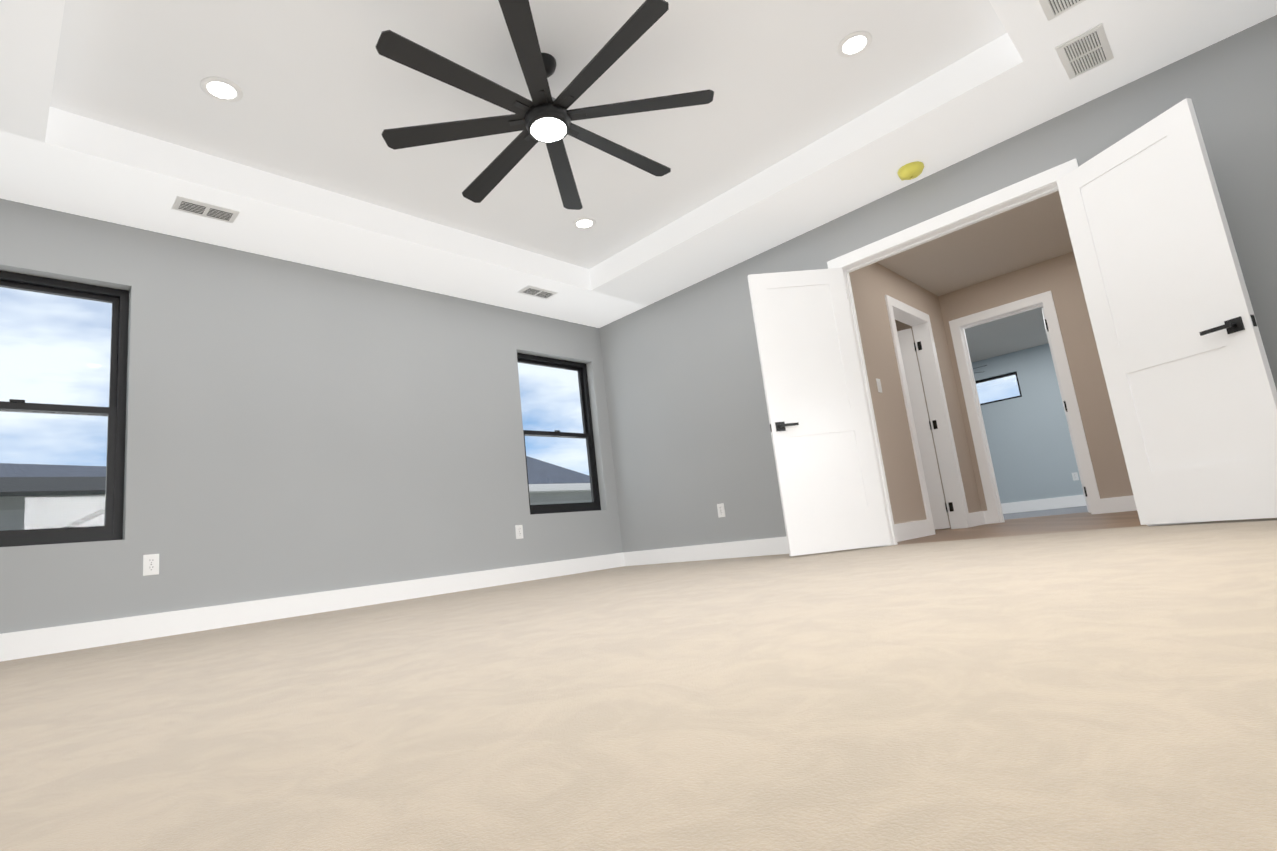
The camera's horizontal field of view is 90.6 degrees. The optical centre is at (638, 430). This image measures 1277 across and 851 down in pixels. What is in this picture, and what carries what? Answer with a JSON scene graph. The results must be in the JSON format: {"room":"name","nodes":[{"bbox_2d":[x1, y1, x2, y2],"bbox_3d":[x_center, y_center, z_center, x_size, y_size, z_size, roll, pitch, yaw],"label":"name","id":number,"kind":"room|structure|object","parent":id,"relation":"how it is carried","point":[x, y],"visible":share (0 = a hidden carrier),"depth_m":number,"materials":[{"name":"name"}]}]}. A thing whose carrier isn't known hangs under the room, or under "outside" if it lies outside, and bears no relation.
{"room":"empty bedroom","nodes":[
{"label":"empty bedroom","id":0,"kind":"room"},
{"bbox_2d":[0,198,622,633],"bbox_3d":[-2.342,-0.135,4.435,0.200,2.760,5.923,-16,-13,43],"label":"wall","id":1,"kind":"structure","parent":0,"point":[294,428],"depth_m":4.26,"materials":[{"name":"grey paint"}]},
{"bbox_2d":[0,270,128,546],"bbox_3d":[-3.350,-0.125,3.406,0.081,1.505,0.914,-16,-13,43],"label":"window","id":2,"kind":"structure","parent":1,"relation":"in","point":[115,413],"depth_m":3.59,"materials":[{"name":"clear glass"}]},
{"bbox_2d":[143,554,158,575],"bbox_3d":[-2.760,0.760,3.581,0.008,0.116,0.072,-16,-13,43],"label":"electrical outlet","id":3,"kind":"object","parent":1,"relation":"attached to","point":[150,564],"visible":1,"depth_m":3.58,"materials":[{"name":"white plastic"}]},
{"bbox_2d":[0,552,623,661],"bbox_3d":[-2.090,1.131,4.168,0.016,0.132,5.603,-16,-13,43],"label":"baseboard","id":4,"kind":"structure","parent":1,"relation":"attached to","point":[37,642],"depth_m":3.91,"materials":[{"name":"white wood"}]},
{"bbox_2d":[515,525,522,538],"bbox_3d":[-1.013,0.862,5.379,0.008,0.116,0.072,-16,-13,43],"label":"electrical outlet","id":5,"kind":"object","parent":1,"relation":"attached to","point":[519,531],"visible":1,"depth_m":5.37,"materials":[{"name":"white plastic"}]},
{"bbox_2d":[517,353,600,514],"bbox_3d":[-0.793,0.039,6.034,0.081,1.505,0.914,-16,-13,43],"label":"window","id":6,"kind":"structure","parent":1,"relation":"in","point":[587,433],"depth_m":6.16,"materials":[{"name":"clear glass"}]},
{"bbox_2d":[0,518,1276,850],"bbox_3d":[-0.136,0.717,2.322,5.450,0.120,5.648,-16,-13,43],"label":"floor carpet","id":7,"kind":"object","parent":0,"point":[1102,690],"visible":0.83,"depth_m":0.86,"materials":[{"name":"beige carpet"}]},
{"bbox_2d":[0,0,1276,327],"bbox_3d":[-0.449,-1.889,2.758,5.450,0.320,5.603,-16,-13,43],"label":"ceiling","id":8,"kind":"structure","parent":0,"point":[112,110],"depth_m":3.49,"materials":[{"name":"white paint"}]},
{"bbox_2d":[171,196,239,223],"bbox_3d":[-2.566,-1.306,3.753,0.160,0.010,0.310,-16,-13,43],"label":"ceiling vent","id":9,"kind":"object","parent":8,"relation":"in","point":[195,207],"visible":1,"depth_m":3.74,"materials":[{"name":"white plastic"}]},
{"bbox_2d":[200,76,242,101],"bbox_3d":[-2.056,-1.679,3.120,0.176,0.008,0.176,-16,-13,43],"label":"recessed light","id":10,"kind":"object","parent":8,"relation":"in","point":[221,89],"visible":1,"depth_m":3.11,"materials":[{"name":"white plastic"}]},
{"bbox_2d":[518,285,557,298],"bbox_3d":[-0.873,-1.197,5.493,0.160,0.010,0.310,-16,-13,43],"label":"ceiling vent","id":11,"kind":"object","parent":8,"relation":"in","point":[537,292],"visible":1,"depth_m":5.47,"materials":[{"name":"white plastic"}]},
{"bbox_2d":[375,0,713,209],"bbox_3d":[-0.462,-1.659,3.139,1.641,0.403,1.641,-16,-13,43],"label":"ceiling fan","id":12,"kind":"object","parent":8,"relation":"hanging from","point":[545,116],"visible":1,"depth_m":3.05,"materials":[{"name":"black metal"}]},
{"bbox_2d":[573,217,595,228],"bbox_3d":[-0.411,-1.574,4.809,0.176,0.008,0.176,-16,-13,43],"label":"recessed light","id":13,"kind":"object","parent":8,"relation":"in","point":[584,223],"visible":1,"depth_m":4.80,"materials":[{"name":"white plastic"}]},
{"bbox_2d":[837,31,871,57],"bbox_3d":[1.127,-2.012,3.298,0.176,0.008,0.176,-16,-13,43],"label":"recessed light","id":14,"kind":"object","parent":8,"relation":"in","point":[856,43],"visible":1,"depth_m":3.29,"materials":[{"name":"white plastic"}]},
{"bbox_2d":[897,161,924,180],"bbox_3d":[1.803,-1.704,4.183,0.165,0.060,0.166,-16,-13,43],"label":"smoke detector","id":15,"kind":"object","parent":8,"relation":"attached to","point":[911,170],"visible":0.98,"depth_m":4.14,"materials":[{"name":"yellow plastic"}]},
{"bbox_2d":[1038,0,1085,20],"bbox_3d":[1.891,-1.976,2.810,0.200,0.014,0.380,-16,-13,43],"label":"ceiling vent","id":16,"kind":"object","parent":8,"relation":"in","point":[1052,9],"visible":1,"depth_m":2.92,"materials":[{"name":"white plastic"}]},
{"bbox_2d":[1055,23,1113,79],"bbox_3d":[2.305,-1.945,3.264,0.200,0.014,0.360,-16,-13,43],"label":"ceiling vent","id":17,"kind":"object","parent":8,"relation":"in","point":[1084,52],"visible":1,"depth_m":3.25,"materials":[{"name":"white plastic"}]},
{"bbox_2d":[849,262,981,523],"bbox_3d":[2.428,-0.293,5.721,0.120,2.440,2.552,-16,-13,43],"label":"wall","id":18,"kind":"structure","parent":0,"point":[873,285],"depth_m":5.39,"materials":[{"name":"beige paint"}]},
{"bbox_2d":[876,378,881,392],"bbox_3d":[1.971,-0.368,5.167,0.014,0.116,0.072,-16,-13,43],"label":"light switch","id":19,"kind":"object","parent":18,"relation":"attached to","point":[879,387],"visible":0.98,"depth_m":5.16,"materials":[{"name":"white plastic"}]},
{"bbox_2d":[894,519,931,541],"bbox_3d":[2.081,0.789,4.937,0.020,0.132,1.042,-16,-13,43],"label":"baseboard","id":20,"kind":"structure","parent":18,"relation":"attached to","point":[915,529],"depth_m":5.03,"materials":[{"name":"white wood"}]},
{"bbox_2d":[897,328,949,528],"bbox_3d":[2.508,0.024,6.437,0.833,2.020,0.317,-16,-13,43],"label":"door leaf","id":21,"kind":"structure","parent":18,"relation":"in","point":[938,504],"depth_m":6.27,"materials":[{"name":"white wood"}]},
{"bbox_2d":[885,295,970,534],"bbox_3d":[2.643,-0.131,5.899,0.156,2.135,1.035,-16,-13,43],"label":"door frame","id":22,"kind":"structure","parent":18,"relation":"attached to","point":[917,320],"depth_m":6.12,"materials":[{"name":"white wood"}]},
{"bbox_2d":[969,511,987,526],"bbox_3d":[3.331,0.869,6.222,0.020,0.132,0.475,-16,-13,43],"label":"baseboard","id":23,"kind":"structure","parent":18,"relation":"attached to","point":[981,517],"depth_m":6.25,"materials":[{"name":"white wood"}]},
{"bbox_2d":[599,15,1276,551],"bbox_3d":[1.752,-0.586,4.532,5.650,2.760,0.120,-16,-13,43],"label":"wall","id":24,"kind":"structure","parent":0,"point":[691,437],"depth_m":5.12,"materials":[{"name":"grey paint"}]},
{"bbox_2d":[717,503,725,517],"bbox_3d":[0.702,0.681,5.385,0.072,0.116,0.008,-16,-13,43],"label":"electrical outlet","id":25,"kind":"object","parent":24,"relation":"attached to","point":[721,510],"visible":1,"depth_m":5.38,"materials":[{"name":"white plastic"}]},
{"bbox_2d":[624,536,875,565],"bbox_3d":[0.768,1.001,5.296,2.530,0.132,0.016,-16,-13,43],"label":"baseboard","id":26,"kind":"structure","parent":24,"relation":"attached to","point":[777,545],"depth_m":5.43,"materials":[{"name":"white wood"}]},
{"bbox_2d":[747,268,890,555],"bbox_3d":[1.264,-0.174,4.480,0.497,2.020,0.568,-16,-13,43],"label":"door leaf","id":27,"kind":"structure","parent":24,"relation":"in","point":[831,495],"depth_m":4.45,"materials":[{"name":"white wood"}]},
{"bbox_2d":[827,158,1168,546],"bbox_3d":[2.166,-0.386,4.116,1.600,2.135,0.156,-16,-13,43],"label":"door frame","id":28,"kind":"structure","parent":24,"relation":"attached to","point":[1032,188],"depth_m":4.33,"materials":[{"name":"white wood"}]},
{"bbox_2d":[1056,98,1276,524],"bbox_3d":[2.685,-0.553,3.227,0.630,2.020,0.416,-16,-13,43],"label":"door leaf","id":29,"kind":"structure","parent":24,"relation":"in","point":[1191,387],"depth_m":3.17,"materials":[{"name":"white wood"}]},
{"bbox_2d":[1168,521,1208,524],"bbox_3d":[3.248,0.306,2.925,1.270,0.132,0.016,-16,-13,43],"label":"baseboard","id":30,"kind":"structure","parent":24,"relation":"attached to","point":[1204,521],"depth_m":3.30,"materials":[{"name":"white wood"}]},
{"bbox_2d":[877,191,1072,362],"bbox_3d":[3.996,-1.515,7.188,4.000,0.100,6.727,-16,-13,43],"label":"ceiling","id":31,"kind":"structure","parent":0,"point":[1036,231],"depth_m":5.85,"materials":[{"name":"paint"}]},
{"bbox_2d":[895,251,1132,526],"bbox_3d":[3.614,-0.305,6.434,4.000,2.440,0.120,-16,-13,43],"label":"wall","id":32,"kind":"structure","parent":0,"point":[1059,277],"depth_m":5.95,"materials":[{"name":"beige paint"}]},
{"bbox_2d":[917,319,1086,511],"bbox_3d":[3.477,-0.142,6.103,1.026,1.710,0.602,-16,-13,43],"label":"jamb hinge leaves","id":33,"kind":"object","parent":32,"relation":"attached to","point":[934,422],"visible":0.88,"depth_m":6.09,"materials":[{"name":"black metal"}]},
{"bbox_2d":[949,290,1102,523],"bbox_3d":[3.792,-0.201,6.255,0.940,2.135,0.156,-16,-13,43],"label":"door frame","id":34,"kind":"structure","parent":32,"relation":"attached to","point":[1044,300],"depth_m":6.33,"materials":[{"name":"white wood"}]},
{"bbox_2d":[1042,308,1090,512],"bbox_3d":[4.319,-0.194,6.370,0.045,2.020,0.765,-13,-12,32],"label":"door leaf","id":35,"kind":"structure","parent":32,"relation":"in","point":[1067,417],"depth_m":6.15,"materials":[{"name":"white wood"}]},
{"bbox_2d":[1100,495,1136,512],"bbox_3d":[4.460,0.608,5.459,0.763,0.132,0.016,-16,-13,43],"label":"baseboard","id":36,"kind":"structure","parent":32,"relation":"attached to","point":[1124,503],"depth_m":5.63,"materials":[{"name":"white wood"}]},
{"bbox_2d":[897,510,1147,544],"bbox_3d":[3.105,0.906,5.546,4.000,0.120,3.502,-16,-13,43],"label":"floor","id":37,"kind":"structure","parent":0,"point":[1082,521],"depth_m":4.72,"materials":[{"name":"brown wood"}]},
{"bbox_2d":[972,343,1083,503],"bbox_3d":[6.412,-0.125,9.309,3.800,2.440,0.200,-16,-13,43],"label":"wall","id":38,"kind":"structure","parent":0,"point":[1030,446],"depth_m":9.61,"materials":[{"name":"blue paint"}]},
{"bbox_2d":[975,372,1021,404],"bbox_3d":[5.588,-0.622,10.113,0.940,0.410,0.060,-16,-13,43],"label":"window","id":39,"kind":"structure","parent":38,"relation":"in","point":[996,377],"depth_m":9.97,"materials":[{"name":"clear glass"}]},
{"bbox_2d":[1001,495,1085,513],"bbox_3d":[6.467,0.985,9.034,3.750,0.160,0.016,-16,-13,43],"label":"baseboard","id":40,"kind":"structure","parent":38,"relation":"attached to","point":[1077,500],"depth_m":9.42,"materials":[{"name":"white wood"}]},
{"bbox_2d":[1072,472,1078,480],"bbox_3d":[6.342,0.667,9.181,0.072,0.116,0.008,-16,-13,43],"label":"electrical outlet","id":41,"kind":"object","parent":38,"relation":"attached to","point":[1075,476],"visible":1,"depth_m":9.18,"materials":[{"name":"white plastic"}]},
{"bbox_2d":[1003,506,1087,519],"bbox_3d":[5.475,1.059,7.981,4.000,0.120,3.300,-16,-13,43],"label":"floor","id":42,"kind":"structure","parent":0,"point":[1058,511],"depth_m":7.87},
{"label":"outside","id":43,"kind":"structure","parent":0,"visible":0},
{"bbox_3d":[-3.172,4.141,2.166,120.000,0.200,120.000,-16,-13,43],"label":"ground","id":44,"kind":"structure","parent":43,"visible":0},
{"bbox_2d":[0,463,105,530],"bbox_3d":[-12.634,3.360,9.329,10.100,5.880,13.900,-16,-13,43],"label":"house","id":45,"kind":"structure","parent":44,"relation":"on","point":[94,487],"depth_m":8.31,"materials":[{"name":"white"}]},
{"bbox_2d":[526,456,591,504],"bbox_3d":[-5.681,3.994,20.995,11.900,7.050,11.150,-16,-13,43],"label":"house","id":46,"kind":"structure","parent":44,"relation":"on","point":[543,477],"depth_m":17.18,"materials":[{"name":"white"}]}
]}

